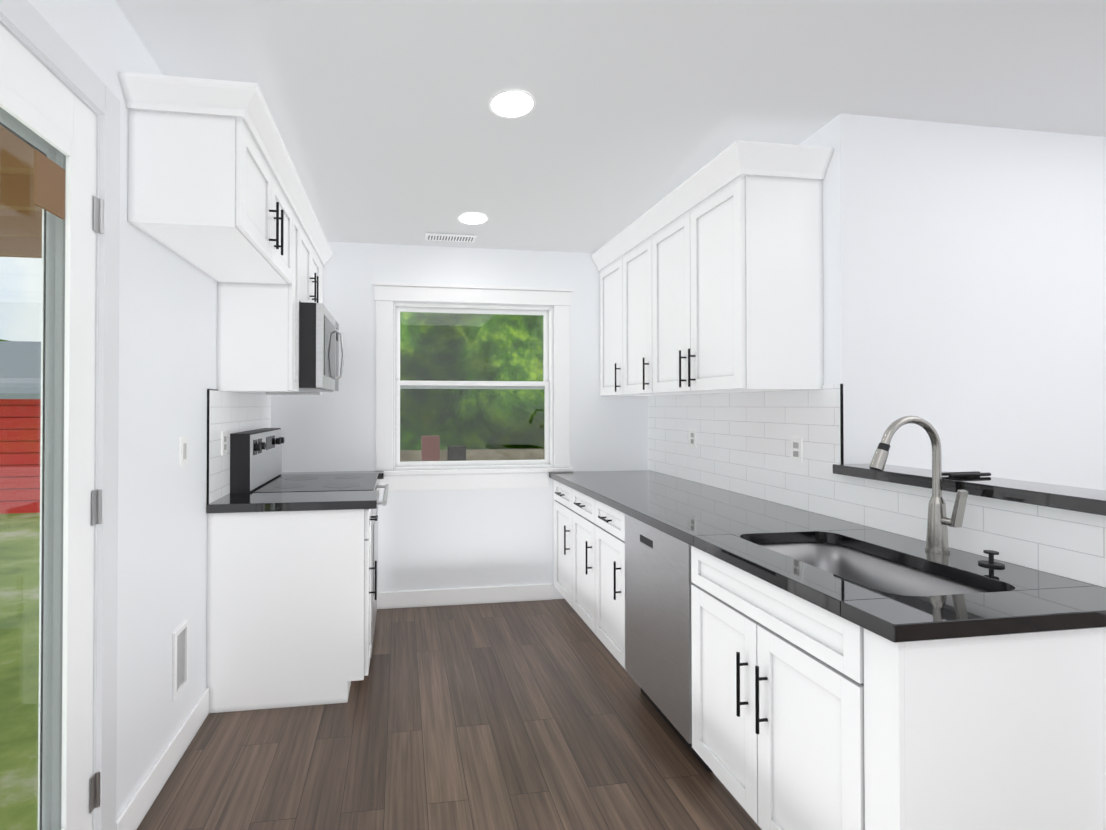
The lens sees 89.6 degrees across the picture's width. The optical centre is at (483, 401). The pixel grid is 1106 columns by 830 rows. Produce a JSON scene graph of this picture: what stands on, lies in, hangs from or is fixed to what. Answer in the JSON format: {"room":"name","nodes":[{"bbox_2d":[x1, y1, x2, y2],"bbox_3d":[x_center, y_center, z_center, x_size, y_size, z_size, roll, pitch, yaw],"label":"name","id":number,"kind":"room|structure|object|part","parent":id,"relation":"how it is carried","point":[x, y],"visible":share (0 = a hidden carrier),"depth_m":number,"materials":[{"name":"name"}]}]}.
{"room":"kitchen","nodes":[
{"label":"kitchen","id":0,"kind":"room"},
{"bbox_2d":[28,0,216,818],"bbox_3d":[-1.118,-0.111,1.144,0.120,3.050,5.470,0,-1,-9],"label":"wall","id":1,"kind":"structure","parent":0,"point":[167,338],"depth_m":1.97,"materials":[{"name":"white paint"}]},
{"bbox_2d":[0,24,103,829],"bbox_3d":[-1.067,0.283,1.183,0.110,2.239,0.932,0,-1,-9],"label":"door","id":2,"kind":"structure","parent":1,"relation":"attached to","point":[48,116],"depth_m":1.47,"materials":[{"name":"paint"}]},
{"bbox_2d":[0,0,119,829],"bbox_3d":[-1.114,0.239,1.157,0.138,2.350,1.090,0,-1,-9],"label":"door frame","id":3,"kind":"structure","parent":1,"relation":"attached to","point":[28,27],"depth_m":1.62,"materials":[{"name":"white paint"}]},
{"bbox_2d":[116,688,208,829],"bbox_3d":[-1.206,1.365,2.158,0.014,0.115,0.908,0,-1,-9],"label":"baseboard","id":4,"kind":"structure","parent":1,"relation":"attached to","point":[133,813],"depth_m":2.03,"materials":[{"name":"paint"}]},
{"bbox_2d":[172,620,188,700],"bbox_3d":[-1.215,1.034,2.216,0.012,0.260,0.140,0,-1,-9],"label":"vent box","id":5,"kind":"object","parent":1,"relation":"attached to","point":[180,657],"visible":0.92,"depth_m":2.22,"materials":[{"name":"paint"}]},
{"bbox_2d":[179,436,187,465],"bbox_3d":[-1.222,0.204,2.253,0.008,0.116,0.072,0,-1,-9],"label":"light switch","id":6,"kind":"object","parent":1,"relation":"attached to","point":[183,451],"visible":1,"depth_m":2.24,"materials":[{"name":"white plastic"}]},
{"bbox_2d":[122,75,297,286],"bbox_3d":[-1.047,-0.801,2.255,0.348,0.450,0.885,0,-1,-9],"label":"upper cabinet","id":7,"kind":"object","parent":1,"relation":"attached to","point":[206,196],"depth_m":1.83,"materials":[{"name":"paint"}]},
{"bbox_2d":[206,389,270,504],"bbox_3d":[-1.354,0.219,3.133,0.010,0.575,1.220,0,-1,-9],"label":"backsplash","id":8,"kind":"structure","parent":1,"relation":"attached to","point":[231,412],"depth_m":2.78,"materials":[{"name":"tile"}]},
{"bbox_2d":[221,431,226,454],"bbox_3d":[-1.289,0.208,2.749,0.008,0.116,0.072,0,-1,-9],"label":"electrical outlet","id":9,"kind":"object","parent":8,"relation":"attached to","point":[223,442],"visible":0.93,"depth_m":2.73,"materials":[{"name":"white plastic"}]},
{"bbox_2d":[217,199,301,394],"bbox_3d":[-1.127,-0.536,2.784,0.348,0.972,0.190,0,-1,-9],"label":"upper cabinet","id":10,"kind":"object","parent":1,"relation":"attached to","point":[258,327],"depth_m":2.69,"materials":[{"name":"paint"}]},
{"bbox_2d":[302,207,321,302],"bbox_3d":[-1.198,-0.770,3.257,0.348,0.495,0.761,0,-1,-9],"label":"upper cabinet","id":11,"kind":"object","parent":1,"relation":"attached to","point":[311,264],"depth_m":3.23,"materials":[{"name":"paint"}]},
{"bbox_2d":[295,302,344,391],"bbox_3d":[-1.109,-0.290,3.266,0.525,0.454,0.752,0,-1,-9],"label":"microwave","id":12,"kind":"object","parent":11,"relation":"attached to","point":[319,332],"visible":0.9,"depth_m":2.92,"materials":[{"name":"silver metal"}]},
{"bbox_2d":[137,599,760,829],"bbox_3d":[1.692,1.443,1.570,5.810,0.050,5.500,0,-1,-9],"label":"floor","id":13,"kind":"structure","parent":0,"point":[535,715],"depth_m":2.26,"materials":[{"name":"brown wood"}]},
{"bbox_2d":[206,428,388,712],"bbox_3d":[-0.960,0.801,3.181,0.801,1.262,1.228,0,-1,-9],"label":"cabinet","id":14,"kind":"object","parent":13,"relation":"on","point":[292,575],"visible":1,"depth_m":2.59,"materials":[{"name":"paint"}]},
{"bbox_2d":[206,471,383,512],"bbox_3d":[-0.979,0.497,3.181,0.763,0.040,1.228,0,-1,-9],"label":"countertop","id":15,"kind":"structure","parent":14,"relation":"on","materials":[{"name":"black stone"}]},
{"bbox_2d":[553,480,616,659],"bbox_3d":[0.967,0.992,3.426,0.748,0.884,1.314,0,-1,-9],"label":"base cabinet","id":16,"kind":"object","parent":13,"relation":"on","point":[584,530],"depth_m":3.28,"materials":[{"name":"paint"}]},
{"bbox_2d":[617,512,724,757],"bbox_3d":[1.046,0.984,2.458,0.624,0.883,0.746,0,-1,-9],"label":"base cabinet","id":17,"kind":"object","parent":13,"relation":"on","point":[661,580],"depth_m":2.32,"materials":[{"name":"metal"}]},
{"bbox_2d":[625,514,712,771],"bbox_3d":[1.045,0.984,2.458,0.626,0.883,0.610,0,-1,-9],"label":"dishwasher","id":18,"kind":"object","parent":17,"relation":"in","point":[658,565],"depth_m":2.34,"materials":[{"name":"silver metal"}]},
{"bbox_2d":[549,470,1105,643],"bbox_3d":[1.068,0.522,2.674,0.773,0.040,2.844,0,-1,-9],"label":"countertop","id":19,"kind":"structure","parent":17,"relation":"on","point":[722,524],"depth_m":1.65,"materials":[{"name":"black stone"}]},
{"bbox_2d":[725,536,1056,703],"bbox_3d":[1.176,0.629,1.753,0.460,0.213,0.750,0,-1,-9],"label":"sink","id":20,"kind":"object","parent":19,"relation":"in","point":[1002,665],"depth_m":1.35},
{"bbox_2d":[869,416,967,551],"bbox_3d":[1.387,0.271,1.778,0.290,0.447,0.124,0,-1,-9],"label":"faucet","id":21,"kind":"object","parent":19,"relation":"on","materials":[{"name":"silver metal"}]},
{"bbox_2d":[978,550,1004,567],"bbox_3d":[1.528,0.473,1.665,0.060,0.040,0.060,0,-1,-9],"label":"switch","id":22,"kind":"object","parent":19,"relation":"attached to","point":[990,563],"depth_m":1.66,"materials":[{"name":"black plastic"}]},
{"bbox_2d":[697,604,1105,829],"bbox_3d":[1.223,1.089,1.730,0.748,0.660,0.861,0,-1,-9],"label":"base cabinet","id":23,"kind":"object","parent":13,"relation":"on","point":[785,667],"depth_m":1.31,"materials":[{"name":"paint"}]},
{"bbox_2d":[270,241,647,598],"bbox_3d":[1.352,-0.083,4.238,5.690,3.050,0.150,0,-1,-9],"label":"wall","id":24,"kind":"structure","parent":0,"point":[447,539],"depth_m":3.92,"materials":[{"name":"white paint"}]},
{"bbox_2d":[377,584,551,608],"bbox_3d":[-0.146,1.381,3.915,1.295,0.115,0.014,0,-1,-9],"label":"baseboard","id":25,"kind":"structure","parent":24,"relation":"attached to","point":[535,592],"depth_m":3.91,"materials":[{"name":"paint"}]},
{"bbox_2d":[372,282,573,490],"bbox_3d":[-0.071,-0.098,3.997,1.449,1.445,0.198,0,-1,-9],"label":"window","id":26,"kind":"structure","parent":24,"relation":"in","point":[386,295],"depth_m":3.97,"materials":[{"name":"paint"}]},
{"bbox_2d":[115,0,1105,253],"bbox_3d":[1.695,-1.304,1.580,6.170,0.410,5.830,0,-1,-9],"label":"ceiling","id":27,"kind":"structure","parent":0,"point":[393,128],"depth_m":2.14,"materials":[{"name":"white paint"}]},
{"bbox_2d":[425,233,476,241],"bbox_3d":[-0.225,-1.103,3.736,0.340,0.010,0.130,0,-1,-9],"label":"ceiling vent","id":28,"kind":"object","parent":27,"relation":"in","point":[449,237],"visible":1,"depth_m":3.72,"materials":[{"name":"metal"}]},
{"bbox_2d":[457,212,488,224],"bbox_3d":[-0.067,-1.129,3.421,0.194,0.012,0.194,0,-1,-9],"label":"recessed light","id":29,"kind":"object","parent":27,"relation":"in","point":[472,218],"visible":1,"depth_m":3.42,"materials":[{"name":"white plastic"}]},
{"bbox_2d":[489,90,535,117],"bbox_3d":[0.116,-1.210,2.258,0.194,0.012,0.194,0,-1,-9],"label":"recessed light","id":30,"kind":"object","parent":27,"relation":"in","point":[513,104],"visible":1,"depth_m":2.25,"materials":[{"name":"white plastic"}]},
{"bbox_2d":[764,135,811,179],"bbox_3d":[1.427,-0.092,3.309,0.120,3.050,1.710,0,-1,-9],"label":"wall","id":31,"kind":"structure","parent":0,"point":[808,142],"depth_m":2.54,"materials":[{"name":"white paint"}]},
{"bbox_2d":[595,240,614,395],"bbox_3d":[1.083,-0.558,3.874,0.388,1.037,0.493,0,-1,-9],"label":"upper cabinet","id":32,"kind":"object","parent":31,"relation":"attached to","point":[605,258],"depth_m":3.93,"materials":[{"name":"paint"}]},
{"bbox_2d":[615,220,642,395],"bbox_3d":[1.143,-0.561,3.477,0.388,1.037,0.551,0,-1,-9],"label":"upper cabinet","id":33,"kind":"object","parent":31,"relation":"attached to","point":[628,268],"depth_m":3.56,"materials":[{"name":"paint"}]},
{"bbox_2d":[643,144,826,395],"bbox_3d":[1.235,-0.567,2.866,0.388,1.037,0.924,0,-1,-9],"label":"upper cabinet","id":34,"kind":"object","parent":31,"relation":"attached to","point":[720,291],"depth_m":2.43,"materials":[{"name":"paint"}]},
{"bbox_2d":[648,384,1105,587],"bbox_3d":[1.456,0.216,2.678,0.010,0.572,2.960,0,-1,-9],"label":"backsplash","id":35,"kind":"structure","parent":31,"relation":"attached to","point":[743,442],"depth_m":2.44,"materials":[{"name":"tile"}]},
{"bbox_2d":[689,429,695,447],"bbox_3d":[1.323,0.235,3.507,0.008,0.116,0.072,0,-1,-9],"label":"electrical outlet","id":36,"kind":"object","parent":35,"relation":"attached to","point":[692,437],"visible":1,"depth_m":3.50,"materials":[{"name":"white plastic"}]},
{"bbox_2d":[791,437,802,462],"bbox_3d":[1.462,0.227,2.588,0.008,0.116,0.072,0,-1,-9],"label":"electrical outlet","id":37,"kind":"object","parent":35,"relation":"attached to","point":[796,449],"visible":1,"depth_m":2.58,"materials":[{"name":"white plastic"}]},
{"bbox_2d":[812,114,1105,490],"bbox_3d":[2.913,-0.098,2.608,2.850,3.050,0.120,0,-1,-9],"label":"wall","id":38,"kind":"structure","parent":0,"point":[964,290],"depth_m":2.43,"materials":[{"name":"white paint"}]},
{"bbox_3d":[1.658,0.859,1.767,0.120,1.120,1.149,0,-1,-9],"label":"wall","id":39,"kind":"structure","parent":0,"visible":0},
{"bbox_2d":[833,464,1105,515],"bbox_3d":[1.661,0.272,1.762,0.222,0.053,1.168,0,-1,-9],"label":"granite ledge","id":40,"kind":"object","parent":39,"relation":"on","point":[1085,500],"depth_m":1.73,"materials":[{"name":"black stone"}]},
{"bbox_3d":[1.663,0.253,1.913,0.172,0.012,0.047,0,-1,-12],"label":"spare pulls","id":41,"kind":"part","parent":40,"relation":"part of","materials":[{"name":"black metal"}]},
{"label":"outside","id":42,"kind":"structure","parent":0,"visible":0},
{"bbox_2d":[0,513,39,829],"bbox_3d":[-3.641,1.766,24.701,120.000,0.040,90.000,0,-1,-9],"label":"ground","id":43,"kind":"structure","parent":42,"point":[12,718],"depth_m":3.19,"materials":[{"name":"green plant"}]},
{"bbox_2d":[0,341,40,513],"bbox_3d":[-9.557,0.270,9.660,10.400,2.680,5.000,0,-1,-9],"label":"shed","id":44,"kind":"object","parent":43,"relation":"on","point":[17,470],"depth_m":7.89,"materials":[{"name":"red wood"}]},
{"bbox_2d":[0,125,41,257],"bbox_3d":[-2.414,0.216,1.385,2.350,2.640,4.700,0,-1,-9],"label":"porch roof","id":45,"kind":"structure","parent":43,"relation":"on","point":[5,238],"depth_m":2.49,"materials":[{"name":"brown"}]},
{"bbox_2d":[0,312,543,461],"bbox_3d":[-8.884,-2.563,25.970,28.000,9.600,36.000,0,-1,-9],"label":"trees","id":46,"kind":"object","parent":43,"relation":"on","point":[517,347],"depth_m":14.11,"materials":[{"name":"green plant"}]},
{"bbox_2d":[421,435,439,460],"bbox_3d":[-1.299,1.244,13.428,0.420,0.800,0.400,0,-1,-9],"label":"bin","id":47,"kind":"object","parent":43,"relation":"on","point":[436,450],"depth_m":13.24,"materials":[{"name":"red"}]},
{"bbox_2d":[447,446,465,460],"bbox_3d":[-0.666,1.375,13.523,0.420,0.540,0.400,0,-1,-9],"label":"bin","id":48,"kind":"object","parent":43,"relation":"on","point":[454,455],"depth_m":13.33,"materials":[{"name":"grey"}]}
]}

